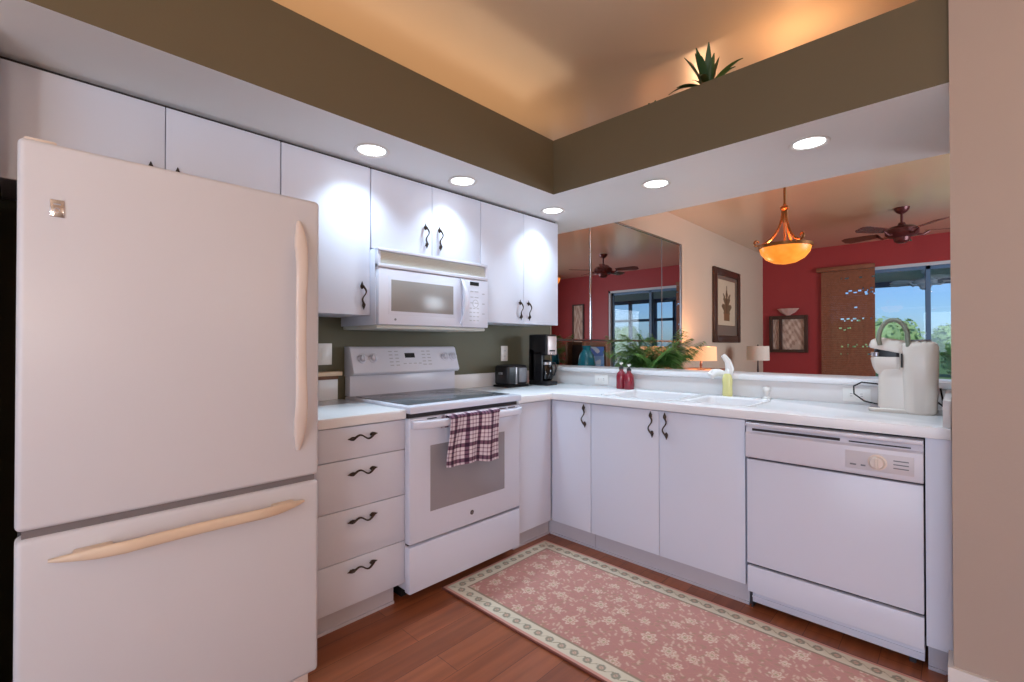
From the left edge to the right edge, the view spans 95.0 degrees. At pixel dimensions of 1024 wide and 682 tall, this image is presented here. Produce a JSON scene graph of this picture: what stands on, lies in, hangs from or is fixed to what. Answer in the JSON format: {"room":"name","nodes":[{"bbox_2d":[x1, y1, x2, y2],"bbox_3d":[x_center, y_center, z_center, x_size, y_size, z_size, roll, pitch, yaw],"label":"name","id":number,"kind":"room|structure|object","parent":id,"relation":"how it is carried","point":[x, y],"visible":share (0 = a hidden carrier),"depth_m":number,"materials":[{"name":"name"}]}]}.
{"room":"kitchen","nodes":[
{"label":"kitchen","id":0,"kind":"room"},
{"bbox_2d":[0,189,762,681],"bbox_3d":[0.481,-0.139,4.184,0.120,2.780,11.280,0,-1,44],"label":"wall","id":1,"kind":"structure","parent":0,"point":[477,352],"depth_m":3.33,"materials":[{"name":"green paint"}]},
{"bbox_2d":[0,56,279,200],"bbox_3d":[-1.416,-0.703,1.865,0.359,0.390,0.836,0,-1,44],"label":"upper cabinet","id":2,"kind":"object","parent":1,"relation":"attached to","point":[36,102],"visible":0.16,"depth_m":1.67,"materials":[{"name":"white laminate"}]},
{"bbox_2d":[278,140,369,317],"bbox_3d":[-0.975,-0.512,2.323,0.359,0.764,0.430,0,-1,44],"label":"upper cabinet","id":3,"kind":"object","parent":1,"relation":"attached to","point":[340,187],"visible":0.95,"depth_m":2.25,"materials":[{"name":"white laminate"}]},
{"bbox_2d":[318,343,331,364],"bbox_3d":[-1.012,0.071,2.535,0.009,0.117,0.080,0,-1,44],"label":"light switch","id":4,"kind":"object","parent":1,"relation":"attached to","point":[324,349],"visible":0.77,"depth_m":2.53,"materials":[{"name":"white plastic"}]},
{"bbox_2d":[368,167,479,263],"bbox_3d":[-0.562,-0.680,2.754,0.359,0.420,0.748,0,-1,44],"label":"upper cabinet","id":5,"kind":"object","parent":1,"relation":"attached to","point":[409,215],"visible":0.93,"depth_m":2.60,"materials":[{"name":"white laminate"}]},
{"bbox_2d":[341,247,487,331],"bbox_3d":[-0.533,-0.263,2.719,0.441,0.405,0.746,0,-1,44],"label":"microwave oven","id":6,"kind":"object","parent":5,"relation":"attached to","point":[410,291],"visible":0.98,"depth_m":2.54,"materials":[{"name":"white plastic"}]},
{"bbox_2d":[501,346,507,360],"bbox_3d":[-0.057,0.094,3.529,0.008,0.114,0.070,0,-1,44],"label":"wall outlet","id":7,"kind":"object","parent":1,"relation":"attached to","point":[504,349],"visible":1,"depth_m":3.52,"materials":[{"name":"white plastic"}]},
{"bbox_2d":[478,200,557,325],"bbox_3d":[-0.034,-0.501,3.303,0.359,0.770,0.771,0,-1,44],"label":"upper cabinet","id":8,"kind":"object","parent":1,"relation":"attached to","point":[519,250],"visible":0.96,"depth_m":3.17,"materials":[{"name":"white laminate"}]},
{"bbox_2d":[551,222,681,368],"bbox_3d":[1.202,-0.232,4.833,0.019,1.918,2.515,0,-1,44],"label":"wall mirror","id":9,"kind":"object","parent":1,"relation":"attached to","point":[615,279],"visible":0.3,"depth_m":4.66,"materials":[{"name":"silver mirror"}]},
{"bbox_2d":[712,266,740,342],"bbox_3d":[3.137,-0.505,6.835,0.038,1.055,1.040,0,-1,44],"label":"picture frame","id":10,"kind":"object","parent":1,"relation":"attached to","point":[726,300],"visible":1,"depth_m":6.80,"materials":[{"name":"brown wood"}]},
{"bbox_2d":[717,275,736,335],"bbox_3d":[3.133,-0.504,6.839,0.001,0.855,0.840,0,-1,44],"label":"print","id":11,"kind":"object","parent":10,"relation":"attached to","point":[726,287],"depth_m":6.84},
{"bbox_2d":[0,0,949,233],"bbox_3d":[-0.604,-1.067,1.198,2.463,0.328,5.220,0,-1,44],"label":"soffit","id":12,"kind":"structure","parent":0,"point":[878,86],"depth_m":1.96,"materials":[{"name":"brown paint"}]},
{"bbox_2d":[353,143,389,157],"bbox_3d":[-0.657,-0.891,2.197,0.164,0.008,0.164,0,-1,44],"label":"recessed light","id":13,"kind":"object","parent":12,"relation":"in","point":[370,150],"visible":1,"depth_m":2.19,"materials":[{"name":"white glass"}]},
{"bbox_2d":[448,176,476,186],"bbox_3d":[-0.275,-0.888,2.610,0.164,0.008,0.164,0,-1,44],"label":"recessed light","id":14,"kind":"object","parent":12,"relation":"in","point":[460,181],"visible":1,"depth_m":2.61,"materials":[{"name":"white glass"}]},
{"bbox_2d":[541,207,564,214],"bbox_3d":[0.276,-0.883,3.183,0.164,0.008,0.164,0,-1,44],"label":"recessed light","id":15,"kind":"object","parent":12,"relation":"in","point":[550,210],"visible":1,"depth_m":3.18,"materials":[{"name":"white glass"}]},
{"bbox_2d":[641,179,670,188],"bbox_3d":[0.815,-0.887,2.652,0.164,0.008,0.164,0,-1,44],"label":"recessed light","id":16,"kind":"object","parent":12,"relation":"in","point":[654,183],"visible":1,"depth_m":2.65,"materials":[{"name":"white paint"}]},
{"bbox_2d":[669,42,742,94],"bbox_3d":[0.970,-1.351,2.357,0.344,0.259,0.331,0,-1,22],"label":"potted plant","id":17,"kind":"object","parent":12,"relation":"on","point":[707,68],"visible":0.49,"depth_m":2.35,"materials":[{"name":"green plant"}]},
{"bbox_2d":[788,135,830,150],"bbox_3d":[1.342,-0.892,2.116,0.164,0.008,0.164,0,-1,44],"label":"recessed light","id":18,"kind":"object","parent":12,"relation":"in","point":[816,141],"visible":1,"depth_m":2.11,"materials":[{"name":"white paint"}]},
{"bbox_2d":[10,533,947,681],"bbox_3d":[2.255,1.287,2.468,5.040,0.100,11.280,0,-1,44],"label":"floor","id":19,"kind":"structure","parent":0,"point":[429,634],"depth_m":1.90,"materials":[{"name":"brown wood"}]},
{"bbox_2d":[13,136,318,681],"bbox_3d":[-1.209,0.360,1.657,0.859,1.742,0.746,0,-1,44],"label":"refrigerator","id":20,"kind":"object","parent":19,"relation":"on","point":[166,488],"visible":1,"depth_m":1.34,"materials":[{"name":"paint"}]},
{"bbox_2d":[314,419,404,637],"bbox_3d":[-0.876,0.799,2.207,0.631,0.873,0.500,0,-1,44],"label":"base cabinet","id":21,"kind":"object","parent":19,"relation":"on","point":[360,475],"visible":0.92,"depth_m":2.03,"materials":[{"name":"white laminate"}]},
{"bbox_2d":[318,379,405,429],"bbox_3d":[-0.889,0.283,2.208,0.634,0.155,0.498,0,-1,44],"label":"countertop","id":22,"kind":"structure","parent":21,"relation":"on","point":[333,412],"depth_m":2.14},
{"bbox_2d":[318,379,337,400],"bbox_3d":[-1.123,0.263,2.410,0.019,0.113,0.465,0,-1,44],"label":"canister","id":23,"kind":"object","parent":22,"relation":"on","point":[327,389],"depth_m":2.53,"materials":[{"name":"white ceramic"}]},
{"bbox_2d":[318,371,341,379],"bbox_3d":[-1.003,0.187,2.510,0.054,0.042,0.175,0,-1,44],"label":"lid","id":24,"kind":"object","parent":23,"relation":"on","point":[329,375],"visible":0.56,"depth_m":2.51,"materials":[{"name":"beige wood"}]},
{"bbox_2d":[344,346,521,596],"bbox_3d":[-0.426,0.635,2.628,0.711,1.207,0.750,0,-1,44],"label":"electric range","id":25,"kind":"object","parent":19,"relation":"on","point":[458,518],"visible":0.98,"depth_m":2.46,"materials":[{"name":"white metal"}]},
{"bbox_2d":[345,388,520,413],"bbox_3d":[-0.434,0.325,2.639,0.635,0.034,0.750,0,-1,44],"label":"cooktop","id":26,"kind":"object","parent":25,"relation":"in","point":[413,400],"depth_m":2.52,"materials":[{"name":"black ceramic"}]},
{"bbox_2d":[440,408,499,467],"bbox_3d":[-0.204,0.489,2.371,0.077,0.266,0.364,0,-1,44],"label":"dish towel","id":27,"kind":"object","parent":25,"relation":"hanging from","point":[473,434],"visible":0.98,"depth_m":2.34,"materials":[{"name":"fabric"}]},
{"bbox_2d":[512,399,595,549],"bbox_3d":[0.244,0.807,3.182,0.896,0.873,0.902,0,-1,44],"label":"base cabinet","id":28,"kind":"object","parent":19,"relation":"on","point":[555,435],"visible":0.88,"depth_m":2.87,"materials":[{"name":"white laminate"}]},
{"bbox_2d":[455,371,951,439],"bbox_3d":[0.795,0.294,2.643,2.460,0.140,0.939,0,-1,44],"label":"countertop","id":29,"kind":"structure","parent":28,"relation":"on","point":[808,404],"depth_m":2.47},
{"bbox_2d":[493,364,528,387],"bbox_3d":[-0.010,0.249,3.395,0.151,0.156,0.233,0,-1,44],"label":"toaster","id":30,"kind":"object","parent":29,"relation":"on","point":[510,375],"visible":1,"depth_m":3.33,"materials":[{"name":"plastic"}]},
{"bbox_2d":[529,334,556,385],"bbox_3d":[0.239,0.140,3.536,0.197,0.378,0.125,0,-1,44],"label":"coffee maker","id":31,"kind":"object","parent":29,"relation":"on","point":[540,345],"visible":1,"depth_m":3.49,"materials":[{"name":"plastic"}]},
{"bbox_2d":[595,374,607,383],"bbox_3d":[0.649,0.277,3.403,0.114,0.070,0.008,0,-1,44],"label":"wall outlet","id":32,"kind":"object","parent":29,"relation":"attached to","point":[599,378],"visible":1,"depth_m":3.40,"materials":[{"name":"white plastic"}]},
{"bbox_2d":[616,362,625,388],"bbox_3d":[0.750,0.237,3.220,0.068,0.179,0.071,0,-1,44],"label":"soap bottle","id":33,"kind":"object","parent":29,"relation":"on","point":[620,374],"visible":0.96,"depth_m":3.20,"materials":[{"name":"red plastic"}]},
{"bbox_2d":[624,364,633,389],"bbox_3d":[0.789,0.241,3.162,0.068,0.169,0.071,0,-1,44],"label":"soap bottle","id":34,"kind":"object","parent":29,"relation":"on","point":[628,377],"visible":1,"depth_m":3.14,"materials":[{"name":"red plastic"}]},
{"bbox_2d":[601,390,770,406],"bbox_3d":[0.967,0.410,2.672,0.842,0.187,0.432,0,-1,44],"label":"sink","id":35,"kind":"object","parent":29,"relation":"in","point":[642,394],"visible":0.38,"depth_m":2.71,"materials":[{"name":"white ceramic"}]},
{"bbox_2d":[707,354,733,396],"bbox_3d":[1.222,0.198,2.743,0.159,0.248,0.060,0,0,-12],"label":"kitchen faucet","id":36,"kind":"object","parent":29,"relation":"on","point":[712,373],"visible":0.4,"depth_m":2.73,"materials":[{"name":"white plastic"}]},
{"bbox_2d":[722,368,732,395],"bbox_3d":[1.239,0.237,2.696,0.056,0.158,0.036,0,-1,44],"label":"dish soap bottle","id":37,"kind":"object","parent":29,"relation":"on","point":[727,381],"visible":1,"depth_m":2.68,"materials":[{"name":"yellow plastic"}]},
{"bbox_2d":[762,386,770,399],"bbox_3d":[1.407,0.286,2.590,0.044,0.070,0.044,0,-1,44],"label":"sprayer","id":38,"kind":"object","parent":29,"relation":"on","point":[766,390],"visible":0.93,"depth_m":2.58,"materials":[{"name":"white plastic"}]},
{"bbox_2d":[843,387,870,402],"bbox_3d":[1.734,0.271,2.360,0.114,0.070,0.008,0,-1,44],"label":"wall outlet","id":39,"kind":"object","parent":29,"relation":"attached to","point":[864,393],"visible":0.82,"depth_m":2.36,"materials":[{"name":"white plastic"}]},
{"bbox_2d":[848,392,854,397],"bbox_3d":[1.717,0.271,2.372,0.028,0.028,0.002,0,-1,44],"label":"socket","id":40,"kind":"object","parent":39,"relation":"attached to","point":[850,394],"depth_m":2.37,"materials":[{"name":"grey plastic"}]},
{"bbox_2d":[858,392,864,397],"bbox_3d":[1.747,0.271,2.343,0.028,0.028,0.002,0,-1,44],"label":"socket","id":41,"kind":"object","parent":39,"relation":"attached to","point":[861,394],"depth_m":2.34,"materials":[{"name":"grey plastic"}]},
{"bbox_2d":[853,318,942,415],"bbox_3d":[1.750,0.108,2.149,0.335,0.419,0.240,0,-1,44],"label":"coffee machine","id":42,"kind":"object","parent":29,"relation":"on","point":[907,371],"visible":1,"depth_m":2.04,"materials":[{"name":"beige plastic"}]},
{"bbox_2d":[591,404,750,604],"bbox_3d":[0.972,0.802,2.670,0.856,0.873,0.631,0,-1,44],"label":"base cabinet","id":43,"kind":"object","parent":19,"relation":"on","point":[669,489],"visible":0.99,"depth_m":2.42,"materials":[{"name":"white laminate"}]},
{"bbox_2d":[442,539,926,681],"bbox_3d":[0.586,1.228,1.991,1.830,0.011,0.800,0,-1,44],"label":"rug","id":44,"kind":"object","parent":19,"relation":"on","point":[613,623],"visible":1,"depth_m":1.99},
{"bbox_2d":[684,367,724,370],"bbox_3d":[1.538,0.791,4.796,0.486,0.930,2.800,0,-1,44],"label":"sideboard","id":45,"kind":"object","parent":19,"relation":"on","point":[694,368],"visible":0.02,"depth_m":5.69,"materials":[{"name":"brown wood"}]},
{"bbox_2d":[578,346,595,365],"bbox_3d":[0.630,0.179,3.961,0.150,0.280,0.150,0,-1,44],"label":"vase","id":46,"kind":"object","parent":45,"relation":"on","point":[586,357],"visible":0.69,"depth_m":3.91,"materials":[{"name":"teal ceramic"}]},
{"bbox_2d":[582,342,609,366],"bbox_3d":[0.766,0.164,4.247,0.030,0.315,0.420,0,-1,44],"label":"picture frame","id":47,"kind":"object","parent":45,"relation":"on","point":[597,348],"visible":0.5,"depth_m":4.29,"materials":[{"name":"brown wood"}]},
{"bbox_2d":[590,347,603,365],"bbox_3d":[0.767,0.164,4.256,0.001,0.225,0.255,0,-1,44],"label":"print","id":48,"kind":"object","parent":47,"relation":"attached to","point":[598,353],"depth_m":4.28},
{"bbox_2d":[685,345,716,369],"bbox_3d":[2.195,0.186,5.446,0.344,0.291,0.344,0,-1,44],"label":"table lamp","id":49,"kind":"object","parent":45,"relation":"on","point":[709,353],"visible":0.73,"depth_m":5.29,"materials":[{"name":"beige fabric"}]},
{"bbox_2d":[745,420,925,662],"bbox_3d":[1.482,0.800,2.130,0.611,0.868,0.644,0,-1,44],"label":"dishwasher","id":50,"kind":"object","parent":19,"relation":"on","point":[836,518],"visible":1,"depth_m":1.90,"materials":[{"name":"white metal"}]},
{"bbox_2d":[925,438,952,674],"bbox_3d":[1.763,0.795,1.924,0.072,0.876,0.592,0,-1,44],"label":"end panel","id":51,"kind":"object","parent":19,"relation":"on","point":[938,452],"visible":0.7,"depth_m":1.71,"materials":[{"name":"white laminate"}]},
{"bbox_3d":[1.177,0.785,3.891,0.240,0.923,0.246,0,-1,44],"label":"plant stand","id":52,"kind":"object","parent":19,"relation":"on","visible":0},
{"bbox_2d":[603,328,706,368],"bbox_3d":[1.171,0.112,3.902,0.774,0.423,0.755,0,-1,44],"label":"potted palm","id":53,"kind":"object","parent":52,"relation":"on","point":[638,359],"visible":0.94,"depth_m":3.78,"materials":[{"name":"plant"}]},
{"bbox_3d":[3.452,0.958,6.575,0.480,0.625,0.480,0,-1,44],"label":"side table","id":54,"kind":"object","parent":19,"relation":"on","visible":0},
{"bbox_2d":[746,345,769,371],"bbox_3d":[3.452,0.345,6.580,0.290,0.601,0.290,0,-1,44],"label":"table lamp","id":55,"kind":"object","parent":54,"relation":"on","point":[757,353],"visible":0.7,"depth_m":6.46,"materials":[{"name":"beige fabric"}]},
{"bbox_2d":[272,0,949,252],"bbox_3d":[2.255,-1.593,2.491,5.040,0.100,11.280,0,-1,44],"label":"ceiling","id":56,"kind":"structure","parent":0,"point":[557,69],"depth_m":2.54,"materials":[{"name":"paint"}]},
{"bbox_2d":[753,187,813,263],"bbox_3d":[2.390,-1.101,4.125,0.449,0.856,0.454,0,-1,44],"label":"pendant lamp","id":57,"kind":"object","parent":56,"relation":"hanging from","point":[790,251],"visible":0.93,"depth_m":4.01,"materials":[{"name":"orange glass"}]},
{"bbox_2d":[841,206,949,243],"bbox_3d":[4.470,-1.317,5.380,1.168,0.405,1.124,0,-1,44],"label":"ceiling fan","id":58,"kind":"object","parent":56,"relation":"hanging from","point":[903,232],"visible":0.98,"depth_m":5.29,"materials":[{"name":"wood"}]},
{"bbox_2d":[763,232,949,373],"bbox_3d":[6.164,-0.120,6.462,4.920,2.780,0.120,0,-1,44],"label":"wall","id":59,"kind":"structure","parent":0,"point":[797,284],"depth_m":7.61,"materials":[{"name":"red paint"}]},
{"bbox_2d":[769,315,807,352],"bbox_3d":[4.613,-0.116,7.829,0.566,0.615,0.053,0,-1,44],"label":"picture frame","id":60,"kind":"object","parent":59,"relation":"attached to","point":[789,333],"visible":1,"depth_m":7.83,"materials":[{"name":"brown wood"}]},
{"bbox_2d":[773,320,778,348],"bbox_3d":[4.493,-0.110,7.967,0.100,0.505,0.001,0,-1,44],"label":"print","id":61,"kind":"object","parent":60,"relation":"attached to","point":[775,322],"depth_m":7.97},
{"bbox_2d":[777,308,798,315],"bbox_3d":[4.598,-0.483,7.809,0.324,0.115,0.117,0,-1,44],"label":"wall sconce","id":62,"kind":"object","parent":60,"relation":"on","point":[787,311],"visible":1,"depth_m":7.78,"materials":[{"name":"white glass"}]},
{"bbox_2d":[782,319,803,349],"bbox_3d":[4.676,-0.112,7.791,0.323,0.505,0.001,0,-1,44],"label":"print","id":63,"kind":"object","parent":60,"relation":"attached to","point":[792,329],"depth_m":7.79},
{"bbox_2d":[816,263,875,375],"bbox_3d":[5.168,-0.153,7.273,0.744,2.020,0.060,0,-1,44],"label":"bamboo blind","id":64,"kind":"object","parent":59,"relation":"attached to","point":[831,348],"visible":0.83,"depth_m":7.24,"materials":[{"name":"brown wood"}]},
{"bbox_2d":[822,260,950,374],"bbox_3d":[5.825,0.077,6.786,2.260,2.390,0.100,0,-1,44],"label":"door","id":65,"kind":"structure","parent":59,"relation":"in","point":[927,266],"depth_m":6.68,"materials":[{"name":"white metal"}]},
{"bbox_2d":[832,268,950,282],"bbox_3d":[8.154,-1.248,6.681,10.500,0.120,2.940,0,-1,44],"label":"ceiling","id":66,"kind":"structure","parent":0,"point":[944,272],"depth_m":8.40,"materials":[{"name":"paint"}]},
{"bbox_2d":[889,270,950,289],"bbox_3d":[6.936,-1.016,7.825,1.049,0.325,1.069,0,-1,44],"label":"ceiling fan","id":67,"kind":"object","parent":66,"relation":"hanging from","point":[920,282],"visible":0.56,"depth_m":7.81,"materials":[{"name":"paint"}]},
{"bbox_2d":[948,0,1023,681],"bbox_3d":[2.644,-0.164,1.107,2.337,2.780,0.840,0,-1,44],"label":"wall","id":68,"kind":"structure","parent":0,"point":[986,37],"depth_m":1.55,"materials":[{"name":"beige paint"}]},
{"bbox_2d":[455,371,945,409],"bbox_3d":[0.801,0.274,2.651,2.460,0.096,0.919,0,-1,44],"label":"backsplash","id":69,"kind":"structure","parent":68,"relation":"attached to","point":[833,393],"depth_m":2.87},
{"bbox_2d":[948,650,997,681],"bbox_3d":[2.384,1.165,0.835,2.351,0.118,0.137,0,-1,44],"label":"baseboard","id":70,"kind":"structure","parent":68,"relation":"attached to","point":[955,674],"depth_m":1.58,"materials":[{"name":"white paint"}]},
{"bbox_3d":[8.154,1.342,6.659,10.500,0.100,2.940,0,-1,44],"label":"floor","id":71,"kind":"structure","parent":0,"visible":0},
{"bbox_2d":[863,277,950,288],"bbox_3d":[9.131,0.060,7.687,10.500,2.480,0.080,0,-1,44],"label":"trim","id":72,"kind":"structure","parent":71,"relation":"on","point":[882,284],"depth_m":9.27,"materials":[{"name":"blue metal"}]},
{"label":"outside","id":73,"kind":"structure","parent":0,"visible":0},
{"bbox_2d":[831,354,950,378],"bbox_3d":[44.918,2.179,50.335,120.000,0.100,111.000,0,-1,44],"label":"ground","id":74,"kind":"structure","parent":73,"point":[942,373],"depth_m":29.10,"materials":[{"name":"green plant"}]},
{"bbox_2d":[832,316,924,368],"bbox_3d":[18.434,0.315,24.228,4.375,3.235,3.583,0,0,-16],"label":"tree","id":75,"kind":"object","parent":74,"relation":"on","point":[893,330],"visible":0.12,"depth_m":23.04,"materials":[{"name":"green plant"}]},
{"bbox_2d":[931,323,950,374],"bbox_3d":[23.854,0.457,23.857,4.252,2.950,3.603,0,-1,44],"label":"tree","id":76,"kind":"object","parent":74,"relation":"on","point":[942,336],"visible":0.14,"depth_m":24.18,"materials":[{"name":"green plant"}]},
{"bbox_3d":[1.163,0.735,3.022,2.463,1.013,0.120,0,-1,44],"label":"wall","id":77,"kind":"structure","parent":0,"visible":0},
{"bbox_2d":[552,365,950,389],"bbox_3d":[1.202,0.212,3.068,2.459,0.032,0.305,0,-1,44],"label":"bar ledge","id":78,"kind":"object","parent":77,"relation":"on","point":[945,384],"visible":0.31,"depth_m":2.71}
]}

